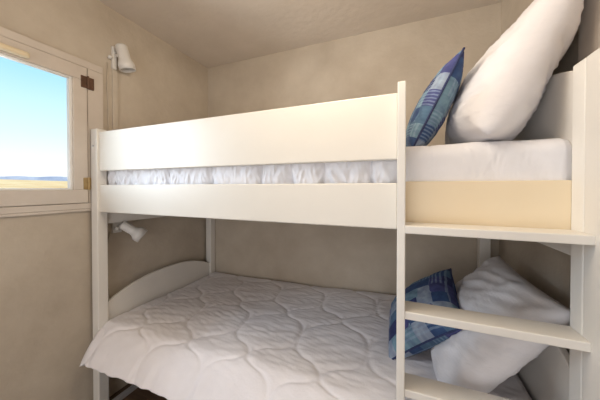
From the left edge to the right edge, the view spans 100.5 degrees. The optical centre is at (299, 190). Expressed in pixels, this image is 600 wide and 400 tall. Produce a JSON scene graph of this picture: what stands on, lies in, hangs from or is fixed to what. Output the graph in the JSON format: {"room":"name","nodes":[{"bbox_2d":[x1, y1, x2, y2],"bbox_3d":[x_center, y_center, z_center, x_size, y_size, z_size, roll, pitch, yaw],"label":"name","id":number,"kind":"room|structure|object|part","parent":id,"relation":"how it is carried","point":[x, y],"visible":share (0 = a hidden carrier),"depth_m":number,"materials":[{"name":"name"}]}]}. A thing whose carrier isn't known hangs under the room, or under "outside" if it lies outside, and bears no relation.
{"room":"bedroom","nodes":[
{"label":"bedroom","id":0,"kind":"room"},
{"bbox_2d":[0,0,207,399],"bbox_3d":[-1.499,0.085,0.951,0.160,2.408,3.050,0,1,22],"label":"wall","id":1,"kind":"structure","parent":0,"point":[46,308],"depth_m":1.38,"materials":[{"name":"paint"}]},
{"bbox_2d":[0,26,102,217],"bbox_3d":[-1.422,-0.302,0.983,0.137,0.852,1.155,0,1,22],"label":"window","id":2,"kind":"structure","parent":1,"relation":"in","point":[84,81],"depth_m":1.35,"materials":[{"name":"paint"}]},
{"bbox_3d":[-1.399,0.117,0.979,0.025,0.014,1.155,0,1,22],"label":"sill","id":3,"kind":"part","parent":2,"relation":"part of","materials":[{"name":"paint"}]},
{"bbox_2d":[106,43,135,130],"bbox_3d":[-1.102,-0.411,1.560,0.121,0.985,0.125,0,1,22],"label":"wall lamp","id":4,"kind":"object","parent":1,"relation":"attached to","point":[120,50],"visible":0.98,"depth_m":1.55,"materials":[{"name":"white metal"}]},
{"bbox_3d":[-1.173,-0.348,1.534,0.008,0.860,0.022,0,1,22],"label":"cord","id":5,"kind":"part","parent":4,"relation":"part of","materials":[{"name":"paint"}]},
{"bbox_3d":[-1.157,-0.824,1.554,0.020,0.140,0.028,0,1,22],"label":"wall plate","id":6,"kind":"part","parent":4,"relation":"part of","materials":[{"name":"white metal"}]},
{"bbox_3d":[-1.085,-0.823,1.559,0.093,0.162,0.106,0,1,22],"label":"lamp shade","id":7,"kind":"part","parent":4,"relation":"part of","materials":[{"name":"white metal"}]},
{"bbox_2d":[108,221,147,298],"bbox_3d":[-1.083,0.506,1.576,0.224,0.650,0.096,0,1,-10],"label":"wall lamp","id":8,"kind":"object","parent":1,"relation":"attached to","point":[136,233],"visible":0.93,"depth_m":1.54,"materials":[{"name":"white metal"}]},
{"bbox_3d":[-1.154,0.224,1.571,0.022,0.085,0.055,0,1,22],"label":"wall plate","id":9,"kind":"part","parent":8,"relation":"part of","materials":[{"name":"white metal"}]},
{"bbox_3d":[-1.046,0.261,1.571,0.152,0.137,0.092,0,1,-23],"label":"lamp shade","id":10,"kind":"part","parent":8,"relation":"part of","materials":[{"name":"white metal"}]},
{"bbox_2d":[109,383,166,399],"bbox_3d":[-0.392,1.344,0.523,2.545,0.100,3.290,0,1,22],"label":"floor","id":11,"kind":"structure","parent":0,"point":[137,394],"depth_m":1.56,"materials":[{"name":"brown wood"}]},
{"bbox_2d":[112,384,137,399],"bbox_3d":[-0.320,1.191,1.516,1.210,0.182,0.890,0,1,22],"label":"frame","id":12,"kind":"object","parent":11,"relation":"on","point":[133,387],"visible":0.02,"depth_m":1.39,"materials":[{"name":"grey metal"}]},
{"bbox_2d":[91,48,599,399],"bbox_3d":[-0.049,0.431,1.413,2.140,1.705,1.107,0,1,22],"label":"bunk bed","id":13,"kind":"object","parent":11,"relation":"on","point":[372,128],"visible":0.67,"depth_m":0.86,"materials":[{"name":"white paint"}]},
{"bbox_3d":[-1.158,0.467,1.446,0.056,1.632,0.054,0,1,22],"label":"post","id":14,"kind":"part","parent":13,"relation":"part of","materials":[{"name":"white paint"}]},
{"bbox_3d":[-0.990,-0.100,1.861,0.022,0.585,0.858,0,1,22],"label":"footboard","id":15,"kind":"part","parent":13,"relation":"part of","materials":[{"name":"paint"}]},
{"bbox_3d":[-0.990,0.763,1.871,0.022,0.390,0.858,0,1,22],"label":"footboard","id":16,"kind":"part","parent":13,"relation":"part of","materials":[{"name":"paint"}]},
{"bbox_3d":[-0.820,0.458,2.289,0.056,1.630,0.054,0,1,22],"label":"post","id":17,"kind":"part","parent":13,"relation":"part of","materials":[{"name":"white paint"}]},
{"bbox_3d":[-0.403,0.050,1.137,1.576,0.155,0.026,0,1,22],"label":"rail","id":18,"kind":"part","parent":13,"relation":"part of","materials":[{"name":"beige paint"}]},
{"bbox_3d":[-0.403,-0.217,1.133,1.576,0.221,0.024,0,1,22],"label":"guard rail","id":19,"kind":"part","parent":13,"relation":"part of","materials":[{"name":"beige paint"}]},
{"bbox_2d":[107,138,571,199],"bbox_3d":[-0.019,-0.076,1.470,2.051,0.214,0.866,0,1,22],"label":"mattress","id":20,"kind":"object","parent":13,"relation":"on","point":[539,159],"visible":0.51,"depth_m":0.86,"materials":[{"name":"fabric"}]},
{"bbox_2d":[406,47,464,146],"bbox_3d":[0.552,-0.324,1.062,0.200,0.339,0.382,0,1,22],"label":"cushion","id":21,"kind":"object","parent":20,"relation":"on","point":[432,109],"visible":0.82,"depth_m":0.91,"materials":[{"name":"blue fabric"}]},
{"bbox_2d":[445,0,583,144],"bbox_3d":[0.791,-0.465,1.012,0.351,0.603,0.649,0,1,22],"label":"pillow","id":22,"kind":"object","parent":20,"relation":"on","point":[497,98],"visible":0.91,"depth_m":0.77,"materials":[{"name":"fabric"}]},
{"bbox_3d":[1.114,0.467,1.515,0.056,1.630,0.054,0,1,22],"label":"post","id":23,"kind":"part","parent":13,"relation":"part of","materials":[{"name":"white paint"}]},
{"bbox_3d":[0.566,0.048,0.791,0.432,0.155,0.024,0,1,22],"label":"rail","id":24,"kind":"part","parent":13,"relation":"part of","materials":[{"name":"yellow paint"}]},
{"bbox_3d":[0.945,-0.115,1.087,0.022,0.605,0.858,0,1,22],"label":"headboard","id":25,"kind":"part","parent":13,"relation":"part of","materials":[{"name":"paint"}]},
{"bbox_3d":[0.945,0.692,1.096,0.022,0.550,0.858,0,1,22],"label":"headboard","id":26,"kind":"part","parent":13,"relation":"part of","materials":[{"name":"paint"}]},
{"bbox_3d":[0.777,0.473,0.672,0.056,1.638,0.054,0,1,22],"label":"post","id":27,"kind":"part","parent":13,"relation":"part of","materials":[{"name":"white paint"}]},
{"bbox_2d":[98,0,501,67],"bbox_3d":[-0.392,-1.164,0.493,2.545,0.100,3.290,0,1,22],"label":"ceiling","id":28,"kind":"structure","parent":0,"point":[213,33],"depth_m":1.66,"materials":[{"name":"paint"}]},
{"bbox_2d":[208,3,500,294],"bbox_3d":[0.197,0.072,1.980,2.545,2.408,0.120,0,1,22],"label":"wall","id":29,"kind":"structure","parent":0,"point":[373,63],"depth_m":1.85,"materials":[{"name":"paint"}]},
{"bbox_2d":[499,0,578,353],"bbox_3d":[0.715,0.095,0.065,0.160,2.408,3.050,0,1,22],"label":"wall","id":30,"kind":"structure","parent":0,"point":[546,268],"depth_m":1.07,"materials":[{"name":"paint"}]},
{"bbox_2d":[578,0,599,62],"bbox_3d":[0.897,0.087,0.762,0.023,2.407,0.120,0,1,22],"label":"wall","id":31,"kind":"structure","parent":30,"relation":"attached to","point":[589,26],"depth_m":0.77,"materials":[{"name":"paint"}]},
{"bbox_3d":[-0.023,0.882,1.481,2.015,0.139,0.864,0,1,22],"label":"mattress","id":32,"kind":"object","parent":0,"visible":0},
{"bbox_2d":[79,272,531,399],"bbox_3d":[-0.047,0.820,1.427,2.044,0.214,1.079,0,1,22],"label":"duvet","id":33,"kind":"object","parent":32,"relation":"on","point":[218,336],"visible":0.81,"depth_m":1.23,"materials":[{"name":"fabric"}]},
{"bbox_2d":[388,268,462,359],"bbox_3d":[0.577,0.576,1.181,0.293,0.362,0.450,0,1,22],"label":"cushion","id":34,"kind":"object","parent":33,"relation":"on","point":[438,288],"visible":0.77,"depth_m":1.09,"materials":[{"name":"blue fabric"}]},
{"bbox_2d":[430,256,569,392],"bbox_3d":[0.746,0.547,1.049,0.385,0.435,0.576,0,1,22],"label":"pillow","id":35,"kind":"object","parent":33,"relation":"on","point":[477,361],"visible":0.6,"depth_m":0.86,"materials":[{"name":"fabric"}]},
{"label":"outside","id":36,"kind":"structure","parent":0,"visible":0},
{"bbox_2d":[0,179,67,187],"bbox_3d":[-28.776,-0.136,43.830,74.000,4.323,120.000,0,1,22],"label":"ground","id":37,"kind":"structure","parent":36,"point":[4,183],"depth_m":42.16,"materials":[{"name":"yellow plant"}]},
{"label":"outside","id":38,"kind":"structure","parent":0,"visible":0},
{"bbox_2d":[0,176,66,180],"bbox_3d":[-122.073,-3.179,145.762,35.000,8.898,300.000,0,1,22],"label":"hills","id":39,"kind":"structure","parent":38,"point":[50,178],"depth_m":116.57,"materials":[{"name":"blue"}]}
]}

